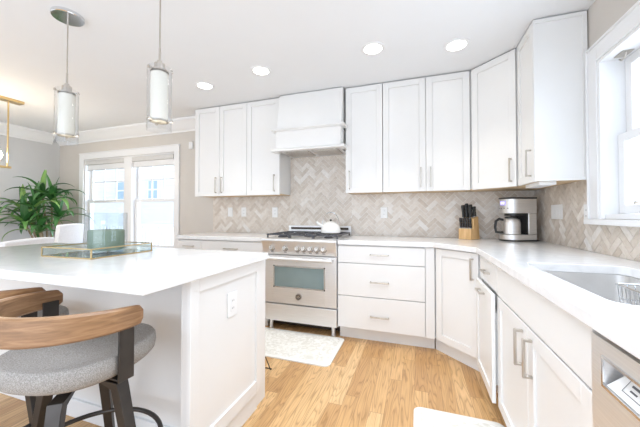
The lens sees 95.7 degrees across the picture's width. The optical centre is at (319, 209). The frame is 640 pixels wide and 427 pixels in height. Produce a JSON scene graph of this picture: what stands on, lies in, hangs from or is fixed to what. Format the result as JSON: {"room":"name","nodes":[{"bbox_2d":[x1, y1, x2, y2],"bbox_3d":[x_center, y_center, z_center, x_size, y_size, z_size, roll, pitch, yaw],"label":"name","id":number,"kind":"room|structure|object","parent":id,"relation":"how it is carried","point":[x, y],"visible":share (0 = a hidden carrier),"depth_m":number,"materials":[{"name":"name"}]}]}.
{"room":"kitchen","nodes":[
{"label":"kitchen","id":0,"kind":"room"},
{"bbox_2d":[0,135,59,241],"bbox_3d":[-5.226,-0.046,2.755,0.150,2.478,4.600,0,-1,19],"label":"wall","id":1,"kind":"structure","parent":0,"point":[27,158],"depth_m":4.46,"materials":[{"name":"grey paint"}]},
{"bbox_2d":[0,122,55,144],"bbox_3d":[-5.120,-1.202,2.674,0.115,0.165,4.480,0,-1,19],"label":"trim","id":2,"kind":"structure","parent":1,"relation":"attached to","point":[16,131],"depth_m":4.46,"materials":[{"name":"white paint"}]},
{"bbox_2d":[0,319,506,426],"bbox_3d":[-1.905,1.236,1.693,7.110,0.120,4.750,0,-1,19],"label":"floor","id":3,"kind":"structure","parent":0,"point":[367,383],"depth_m":1.88,"materials":[{"name":"brown wood"}]},
{"bbox_2d":[0,237,53,246],"bbox_3d":[-3.275,0.745,2.988,0.634,0.905,0.610,0,-1,-7],"label":"dining table","id":4,"kind":"object","parent":3,"relation":"on","point":[40,240],"visible":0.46,"depth_m":2.94,"materials":[{"name":"white fabric"}]},
{"bbox_2d":[0,287,68,426],"bbox_3d":[-1.499,0.748,1.357,0.644,0.846,0.544,-1,-1,45],"label":"counter stool","id":5,"kind":"object","parent":3,"relation":"on","point":[30,400],"visible":0.07,"depth_m":1.26,"materials":[{"name":"brown wood"}]},
{"bbox_2d":[0,169,93,239],"bbox_3d":[-4.081,0.298,4.150,1.083,1.837,1.036,0,-1,19],"label":"potted plant","id":6,"kind":"object","parent":3,"relation":"on","point":[30,214],"visible":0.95,"depth_m":4.12,"materials":[{"name":"green plant"}]},
{"bbox_2d":[54,223,84,243],"bbox_3d":[-3.574,0.697,3.873,0.634,1.030,0.390,0,-1,1],"label":"dining chair","id":7,"kind":"object","parent":3,"relation":"on","point":[64,233],"visible":0.23,"depth_m":3.80,"materials":[{"name":"white fabric"}]},
{"bbox_2d":[0,290,162,426],"bbox_3d":[-0.904,0.744,1.102,0.644,0.846,0.544,-1,-1,45],"label":"counter stool","id":8,"kind":"object","parent":3,"relation":"on","point":[48,355],"visible":1,"depth_m":0.98,"materials":[{"name":"grey fabric"}]},
{"bbox_2d":[0,260,264,426],"bbox_3d":[-1.342,0.741,1.821,1.920,0.875,0.662,0,-1,19],"label":"kitchen island","id":9,"kind":"object","parent":3,"relation":"on","point":[204,367],"visible":0.57,"depth_m":1.47,"materials":[{"name":"paint"}]},
{"bbox_2d":[0,243,267,295],"bbox_3d":[-1.400,0.282,1.696,1.995,0.038,0.860,0,-1,19],"label":"island countertop","id":10,"kind":"structure","parent":9,"relation":"on","point":[158,269],"depth_m":1.32,"materials":[{"name":"white stone"}]},
{"bbox_2d":[41,241,151,259],"bbox_3d":[-1.319,0.235,1.740,0.386,0.055,0.376,0,-1,17],"label":"glass tray","id":11,"kind":"object","parent":10,"relation":"on","point":[77,254],"visible":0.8,"depth_m":1.65,"materials":[{"name":"clear glass"}]},
{"bbox_2d":[85,213,127,253],"bbox_3d":[-1.317,0.137,1.787,0.216,0.238,0.216,0,-1,19],"label":"glass vase","id":12,"kind":"object","parent":11,"relation":"on","point":[120,250],"visible":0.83,"depth_m":1.78,"materials":[{"name":"clear glass"}]},
{"bbox_2d":[87,228,124,250],"bbox_3d":[-1.317,0.176,1.786,0.188,0.135,0.188,0,-1,19],"label":"candle","id":13,"kind":"object","parent":12,"relation":"in","point":[96,238],"visible":0.92,"depth_m":1.71,"materials":[{"name":"green glass"}]},
{"bbox_2d":[227,290,236,317],"bbox_3d":[-0.449,0.483,1.485,0.009,0.122,0.078,0,-1,19],"label":"wall outlet","id":14,"kind":"object","parent":9,"relation":"attached to","point":[231,297],"visible":1,"depth_m":1.48,"materials":[{"name":"white plastic"}]},
{"bbox_2d":[231,297,234,310],"bbox_3d":[-0.447,0.483,1.484,0.002,0.068,0.034,0,-1,19],"label":"receptacle","id":15,"kind":"object","parent":14,"relation":"attached to","point":[232,298],"depth_m":1.49,"materials":[{"name":"white plastic"}]},
{"bbox_2d":[178,239,200,249],"bbox_3d":[-1.363,0.770,3.500,0.316,0.872,0.654,0,-1,19],"label":"base cabinet","id":16,"kind":"object","parent":3,"relation":"on","point":[182,243],"visible":0.17,"depth_m":3.23,"materials":[{"name":"paint"}]},
{"bbox_2d":[201,240,268,325],"bbox_3d":[-0.841,0.767,3.324,0.781,0.872,0.654,0,-1,19],"label":"base cabinet","id":17,"kind":"object","parent":3,"relation":"on","point":[223,245],"visible":0.06,"depth_m":3.04,"materials":[{"name":"paint"}]},
{"bbox_2d":[175,232,278,241],"bbox_3d":[-0.998,0.309,3.397,1.120,0.038,0.650,0,-1,19],"label":"countertop","id":18,"kind":"structure","parent":17,"relation":"on","point":[229,236],"depth_m":3.19,"materials":[{"name":"white stone"}]},
{"bbox_2d":[265,327,343,366],"bbox_3d":[-0.339,1.184,2.582,1.030,0.012,0.525,0,-1,19],"label":"rug","id":19,"kind":"object","parent":3,"relation":"on","point":[300,347],"visible":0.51,"depth_m":2.49,"materials":[{"name":"white fabric"}]},
{"bbox_2d":[261,225,351,336],"bbox_3d":[-0.116,0.688,3.050,0.762,1.020,0.712,0,-1,19],"label":"range","id":20,"kind":"object","parent":3,"relation":"on","point":[301,265],"visible":0.91,"depth_m":2.78,"materials":[{"name":"silver metal"}]},
{"bbox_2d":[266,235,351,239],"bbox_3d":[-0.096,0.304,3.114,0.762,0.038,0.590,0,-1,19],"label":"cooktop","id":21,"kind":"object","parent":20,"relation":"in","point":[280,236],"depth_m":2.96,"materials":[{"name":"silver metal"}]},
{"bbox_2d":[316,212,340,233],"bbox_3d":[0.104,0.131,3.022,0.230,0.224,0.208,1,-1,-44],"label":"kettle","id":22,"kind":"object","parent":20,"relation":"on","point":[330,227],"visible":1,"depth_m":2.96,"materials":[{"name":"white ceramic"}]},
{"bbox_2d":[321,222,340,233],"bbox_3d":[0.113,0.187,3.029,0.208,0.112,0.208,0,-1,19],"label":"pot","id":23,"kind":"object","parent":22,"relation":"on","point":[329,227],"depth_m":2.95,"materials":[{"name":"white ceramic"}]},
{"bbox_2d":[338,244,434,348],"bbox_3d":[0.654,0.759,2.820,0.835,0.872,0.654,0,-1,19],"label":"base cabinet","id":24,"kind":"object","parent":3,"relation":"on","point":[386,293],"visible":0.98,"depth_m":2.54,"materials":[{"name":"paint"}]},
{"bbox_2d":[434,248,480,371],"bbox_3d":[1.436,0.752,2.425,0.897,0.872,0.897,0,-1,19],"label":"base cabinet","id":25,"kind":"object","parent":3,"relation":"on","point":[456,272],"visible":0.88,"depth_m":2.24,"materials":[{"name":"paint"}]},
{"bbox_2d":[338,235,639,359],"bbox_3d":[0.645,0.276,1.371,1.744,0.038,3.440,0,-1,19],"label":"countertop","id":26,"kind":"structure","parent":25,"relation":"on","point":[527,262],"depth_m":1.34,"materials":[{"name":"white stone"}]},
{"bbox_2d":[459,217,479,239],"bbox_3d":[1.428,0.172,2.774,0.145,0.214,0.124,1,-1,-31],"label":"knife block","id":27,"kind":"object","parent":26,"relation":"on","point":[469,234],"visible":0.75,"depth_m":2.72,"materials":[{"name":"brown wood"}]},
{"bbox_2d":[461,205,464,217],"bbox_3d":[1.388,0.016,2.805,0.052,0.127,0.023,1,-1,-31],"label":"knife","id":28,"kind":"object","parent":27,"relation":"in","point":[462,206],"visible":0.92,"depth_m":2.80,"materials":[{"name":"black plastic"}]},
{"bbox_2d":[464,206,468,217],"bbox_3d":[1.406,0.019,2.777,0.051,0.120,0.023,1,-1,-31],"label":"knife","id":29,"kind":"object","parent":27,"relation":"in","point":[465,207],"visible":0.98,"depth_m":2.77,"materials":[{"name":"black plastic"}]},
{"bbox_2d":[468,207,472,217],"bbox_3d":[1.426,0.025,2.745,0.049,0.107,0.023,1,-1,-31],"label":"knife","id":30,"kind":"object","parent":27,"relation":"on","point":[469,208],"visible":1,"depth_m":2.74,"materials":[{"name":"black plastic"}]},
{"bbox_2d":[469,218,471,228],"bbox_3d":[1.403,0.126,2.703,0.037,0.101,0.018,1,-1,-31],"label":"knife","id":31,"kind":"object","parent":27,"relation":"in","point":[470,219],"visible":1,"depth_m":2.70,"materials":[{"name":"black plastic"}]},
{"bbox_2d":[472,206,476,216],"bbox_3d":[1.464,0.017,2.749,0.049,0.102,0.023,1,-1,-31],"label":"knife","id":32,"kind":"object","parent":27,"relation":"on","point":[473,207],"visible":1,"depth_m":2.74,"materials":[{"name":"black plastic"}]},
{"bbox_2d":[498,197,536,241],"bbox_3d":[1.752,0.084,2.600,0.262,0.385,0.198,0,-1,-11],"label":"coffee maker","id":33,"kind":"object","parent":26,"relation":"on","point":[524,208],"visible":0.94,"depth_m":2.52,"materials":[{"name":"silver plastic"}]},
{"bbox_2d":[494,216,520,234],"bbox_3d":[1.676,0.138,2.585,0.217,0.158,0.142,0,-1,-11],"label":"carafe","id":34,"kind":"object","parent":33,"relation":"on","point":[511,225],"visible":0.99,"depth_m":2.55,"materials":[{"name":"silver metal"}]},
{"bbox_2d":[504,213,524,215],"bbox_3d":[1.728,0.043,2.597,0.121,0.023,0.132,0,-1,-11],"label":"outlet","id":35,"kind":"object","parent":33,"relation":"attached to","point":[505,214],"depth_m":2.54,"materials":[{"name":"black plastic"}]},
{"bbox_2d":[545,271,639,305],"bbox_3d":[1.081,0.396,1.033,0.410,0.212,0.726,0,-1,19],"label":"sink","id":36,"kind":"object","parent":26,"relation":"in","point":[602,285],"visible":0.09,"depth_m":1.33,"materials":[{"name":"metal"}]},
{"bbox_2d":[615,283,639,305],"bbox_3d":[1.215,0.397,1.039,0.117,0.200,0.287,0,-1,19],"label":"sink caddy","id":37,"kind":"object","parent":36,"relation":"in","point":[619,285],"visible":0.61,"depth_m":1.15,"materials":[{"name":"silver metal"}]},
{"bbox_2d":[413,407,503,426],"bbox_3d":[0.607,1.161,1.134,0.468,0.012,1.095,0,-1,19],"label":"rug","id":38,"kind":"object","parent":3,"relation":"on","point":[423,417],"visible":1,"depth_m":1.60,"materials":[{"name":"white fabric"}]},
{"bbox_2d":[474,256,497,403],"bbox_3d":[1.319,0.741,1.735,0.682,0.872,0.484,0,-1,19],"label":"base cabinet","id":39,"kind":"object","parent":3,"relation":"on","point":[486,288],"visible":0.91,"depth_m":1.74,"materials":[{"name":"paint"}]},
{"bbox_2d":[497,267,596,426],"bbox_3d":[1.107,0.730,1.061,0.654,0.872,0.924,0,-1,19],"label":"base cabinet","id":40,"kind":"object","parent":3,"relation":"on","point":[545,354],"visible":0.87,"depth_m":1.05,"materials":[{"name":"paint"}]},
{"bbox_2d":[591,331,639,426],"bbox_3d":[0.865,0.720,0.336,0.608,0.868,0.594,0,-1,19],"label":"dishwasher","id":41,"kind":"object","parent":3,"relation":"on","point":[615,371],"visible":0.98,"depth_m":0.65,"materials":[{"name":"silver metal"}]},
{"bbox_2d":[59,131,534,242],"bbox_3d":[-1.170,-0.027,3.893,7.110,2.478,0.150,0,-1,19],"label":"wall","id":42,"kind":"structure","parent":0,"point":[196,213],"depth_m":4.12,"materials":[{"name":"beige paint"}]},
{"bbox_2d":[55,116,194,145],"bbox_3d":[-2.968,-1.174,4.378,3.105,0.165,0.115,0,-1,19],"label":"trim","id":43,"kind":"structure","parent":42,"relation":"attached to","point":[182,124],"depth_m":4.33,"materials":[{"name":"white paint"}]},
{"bbox_2d":[78,144,179,247],"bbox_3d":[-2.943,-0.139,4.456,2.110,1.570,0.200,0,-1,19],"label":"window","id":44,"kind":"structure","parent":42,"relation":"in","point":[132,180],"depth_m":4.42,"materials":[{"name":"white paint"}]},
{"bbox_2d":[85,154,173,170],"bbox_3d":[-2.949,-0.717,4.441,1.820,0.156,0.050,0,-1,19],"label":"roller shade","id":45,"kind":"object","parent":44,"relation":"attached to","point":[167,159],"visible":0.77,"depth_m":4.38,"materials":[{"name":"fabric"}]},
{"bbox_2d":[195,103,258,197],"bbox_3d":[-1.174,-0.713,3.643,0.748,1.095,0.330,0,-1,19],"label":"upper cabinet","id":46,"kind":"object","parent":42,"relation":"attached to","point":[220,132],"visible":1,"depth_m":3.51,"materials":[{"name":"paint"}]},
{"bbox_2d":[228,207,232,216],"bbox_3d":[-1.179,0.028,3.803,0.072,0.120,0.010,0,-1,19],"label":"light switch","id":47,"kind":"object","parent":42,"relation":"attached to","point":[230,209],"visible":1,"depth_m":3.80,"materials":[{"name":"white plastic"}]},
{"bbox_2d":[241,207,245,216],"bbox_3d":[-0.985,0.027,3.738,0.072,0.120,0.009,0,-1,19],"label":"wall outlet","id":48,"kind":"object","parent":42,"relation":"attached to","point":[243,209],"visible":1,"depth_m":3.73,"materials":[{"name":"white plastic"}]},
{"bbox_2d":[247,98,289,196],"bbox_3d":[-0.616,-0.716,3.454,0.426,1.095,0.330,0,-1,19],"label":"upper cabinet","id":49,"kind":"object","parent":42,"relation":"attached to","point":[268,173],"visible":0.94,"depth_m":3.34,"materials":[{"name":"paint"}]},
{"bbox_2d":[272,207,277,216],"bbox_3d":[-0.560,0.031,3.595,0.076,0.125,0.009,0,-1,19],"label":"wall outlet","id":50,"kind":"object","parent":42,"relation":"attached to","point":[274,209],"visible":1,"depth_m":3.59,"materials":[{"name":"white plastic"}]},
{"bbox_2d":[270,87,346,157],"bbox_3d":[-0.075,-0.944,3.204,0.813,0.646,0.466,0,-1,19],"label":"range hood","id":51,"kind":"object","parent":42,"relation":"attached to","point":[309,124],"visible":0.95,"depth_m":3.05,"materials":[{"name":"paint"}]},
{"bbox_2d":[346,83,384,193],"bbox_3d":[0.487,-0.722,3.083,0.378,1.095,0.330,0,-1,19],"label":"upper cabinet","id":52,"kind":"object","parent":42,"relation":"attached to","point":[364,104],"visible":0.99,"depth_m":2.96,"materials":[{"name":"paint"}]},
{"bbox_2d":[213,155,533,238],"bbox_3d":[0.293,-0.128,3.318,3.652,1.060,0.007,0,-1,19],"label":"backsplash","id":53,"kind":"structure","parent":42,"relation":"attached to","point":[317,184],"depth_m":3.32,"materials":[{"name":"tile"}]},
{"bbox_2d":[381,207,387,217],"bbox_3d":[0.700,0.030,3.169,0.075,0.120,0.009,0,-1,19],"label":"wall outlet","id":54,"kind":"object","parent":42,"relation":"attached to","point":[384,214],"visible":1,"depth_m":3.17,"materials":[{"name":"white plastic"}]},
{"bbox_2d":[383,71,469,193],"bbox_3d":[1.042,-0.725,2.896,0.784,1.095,0.330,0,-1,19],"label":"upper cabinet","id":55,"kind":"object","parent":42,"relation":"attached to","point":[426,121],"visible":1,"depth_m":2.76,"materials":[{"name":"paint"}]},
{"bbox_2d":[467,49,561,191],"bbox_3d":[1.653,-0.730,2.557,0.582,1.095,0.582,0,-1,19],"label":"upper cabinet","id":56,"kind":"object","parent":42,"relation":"attached to","point":[493,84],"visible":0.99,"depth_m":2.45,"materials":[{"name":"paint"}]},
{"bbox_2d":[0,0,594,132],"bbox_3d":[-1.905,-1.361,1.735,7.110,0.120,4.750,0,-1,19],"label":"ceiling","id":57,"kind":"structure","parent":0,"point":[306,45],"depth_m":2.32,"materials":[{"name":"paint"}]},
{"bbox_2d":[0,95,24,168],"bbox_3d":[-3.679,-0.880,3.022,0.100,0.800,0.870,0,-1,19],"label":"chandelier","id":58,"kind":"object","parent":57,"relation":"hanging from","point":[2,98],"visible":1,"depth_m":3.32,"materials":[{"name":"gold metal"}]},
{"bbox_2d":[50,6,84,144],"bbox_3d":[-1.683,-0.868,1.926,0.176,0.860,0.176,0,-1,19],"label":"pendant lamp","id":59,"kind":"object","parent":57,"relation":"hanging from","point":[66,108],"visible":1,"depth_m":1.90,"materials":[{"name":"white glass"}]},
{"bbox_2d":[146,0,173,125],"bbox_3d":[-0.905,-0.873,1.635,0.176,0.860,0.176,0,-1,19],"label":"pendant lamp","id":60,"kind":"object","parent":57,"relation":"hanging from","point":[159,76],"visible":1,"depth_m":1.60,"materials":[{"name":"white glass"}]},
{"bbox_2d":[195,81,214,89],"bbox_3d":[-1.187,-1.277,2.985,0.190,0.006,0.190,0,-1,19],"label":"recessed light","id":61,"kind":"object","parent":57,"relation":"in","point":[202,85],"visible":1,"depth_m":2.97,"materials":[{"name":"white paint"}]},
{"bbox_2d":[250,65,270,75],"bbox_3d":[-0.544,-1.282,2.673,0.190,0.006,0.190,0,-1,19],"label":"recessed light","id":62,"kind":"object","parent":57,"relation":"in","point":[260,70],"visible":1,"depth_m":2.66,"materials":[{"name":"white paint"}]},
{"bbox_2d":[361,42,384,55],"bbox_3d":[0.424,-1.288,2.319,0.190,0.006,0.190,0,-1,19],"label":"recessed light","id":63,"kind":"object","parent":57,"relation":"in","point":[371,48],"visible":1,"depth_m":2.31,"materials":[{"name":"white paint"}]},
{"bbox_2d":[443,38,469,51],"bbox_3d":[1.071,-1.289,2.271,0.190,0.006,0.190,0,-1,19],"label":"recessed light","id":64,"kind":"object","parent":57,"relation":"in","point":[458,44],"visible":1,"depth_m":2.27,"materials":[{"name":"white paint"}]},
{"bbox_2d":[538,0,638,261],"bbox_3d":[1.369,-0.082,0.531,0.150,2.478,4.600,0,-1,19],"label":"wall","id":65,"kind":"structure","parent":0,"point":[602,14],"depth_m":1.72,"materials":[{"name":"beige paint"}]},
{"bbox_2d":[517,11,587,185],"bbox_3d":[1.624,-0.738,2.078,0.330,1.095,0.340,0,-1,19],"label":"upper cabinet","id":66,"kind":"object","parent":65,"relation":"attached to","point":[551,53],"visible":0.97,"depth_m":1.93,"materials":[{"name":"paint"}]},
{"bbox_2d":[526,181,555,187],"bbox_3d":[1.587,-0.179,2.089,0.100,0.028,0.260,0,-1,19],"label":"light","id":67,"kind":"object","parent":66,"relation":"attached to","point":[540,184],"visible":0.96,"depth_m":1.99,"materials":[{"name":"white plastic"}]},
{"bbox_2d":[532,185,550,187],"bbox_3d":[1.587,-0.167,2.089,0.060,0.002,0.230,0,-1,19],"label":"diffuser","id":68,"kind":"object","parent":67,"relation":"attached to","point":[533,186],"depth_m":2.06,"materials":[{"name":"white paint"}]},
{"bbox_2d":[551,204,562,218],"bbox_3d":[1.871,0.016,2.291,0.010,0.115,0.190,0,-1,19],"label":"light switch","id":69,"kind":"object","parent":65,"relation":"attached to","point":[556,210],"visible":1,"depth_m":2.27,"materials":[{"name":"white plastic"}]},
{"bbox_2d":[584,204,586,218],"bbox_3d":[1.733,0.021,1.882,0.009,0.115,0.070,0,-1,19],"label":"wall outlet","id":70,"kind":"object","parent":65,"relation":"attached to","point":[585,205],"visible":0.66,"depth_m":1.89,"materials":[{"name":"white plastic"}]},
{"bbox_2d":[535,180,639,261],"bbox_3d":[1.388,0.017,0.835,0.007,0.462,3.992,0,-1,19],"label":"backsplash","id":71,"kind":"structure","parent":65,"relation":"attached to","point":[570,231],"depth_m":2.00,"materials":[{"name":"tile"}]},
{"bbox_2d":[583,0,639,226],"bbox_3d":[1.490,-0.475,0.984,0.185,1.104,1.805,0,-1,19],"label":"window","id":72,"kind":"structure","parent":65,"relation":"in","point":[611,84],"depth_m":1.70,"materials":[{"name":"white paint"}]},
{"bbox_2d":[614,49,634,60],"bbox_3d":[1.716,-0.863,1.635,0.050,0.039,0.080,0,-1,19],"label":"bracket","id":73,"kind":"object","parent":72,"relation":"attached to","point":[624,53],"visible":1,"depth_m":1.63,"materials":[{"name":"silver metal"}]},
{"label":"outside","id":74,"kind":"structure","parent":0,"visible":0},
{"bbox_3d":[-3.537,1.312,6.068,6.300,0.070,2.400,0,-1,19],"label":"deck","id":75,"kind":"object","parent":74,"visible":0},
{"bbox_2d":[99,221,172,245],"bbox_3d":[-3.233,0.794,7.135,6.180,1.000,0.100,0,-1,19],"label":"deck railing","id":76,"kind":"object","parent":75,"relation":"on","point":[146,232],"visible":0.18,"depth_m":7.50,"materials":[{"name":"white paint"}]},
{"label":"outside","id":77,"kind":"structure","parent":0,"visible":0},
{"bbox_3d":[-3.582,2.080,17.344,28.000,0.100,23.840,0,-1,19],"label":"ground","id":78,"kind":"structure","parent":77,"visible":0},
{"bbox_2d":[94,165,173,245],"bbox_3d":[-7.495,-2.131,13.634,13.600,8.200,3.500,0,-1,19],"label":"house","id":79,"kind":"structure","parent":78,"relation":"on","point":[158,213],"depth_m":12.25,"materials":[{"name":"white paint"}]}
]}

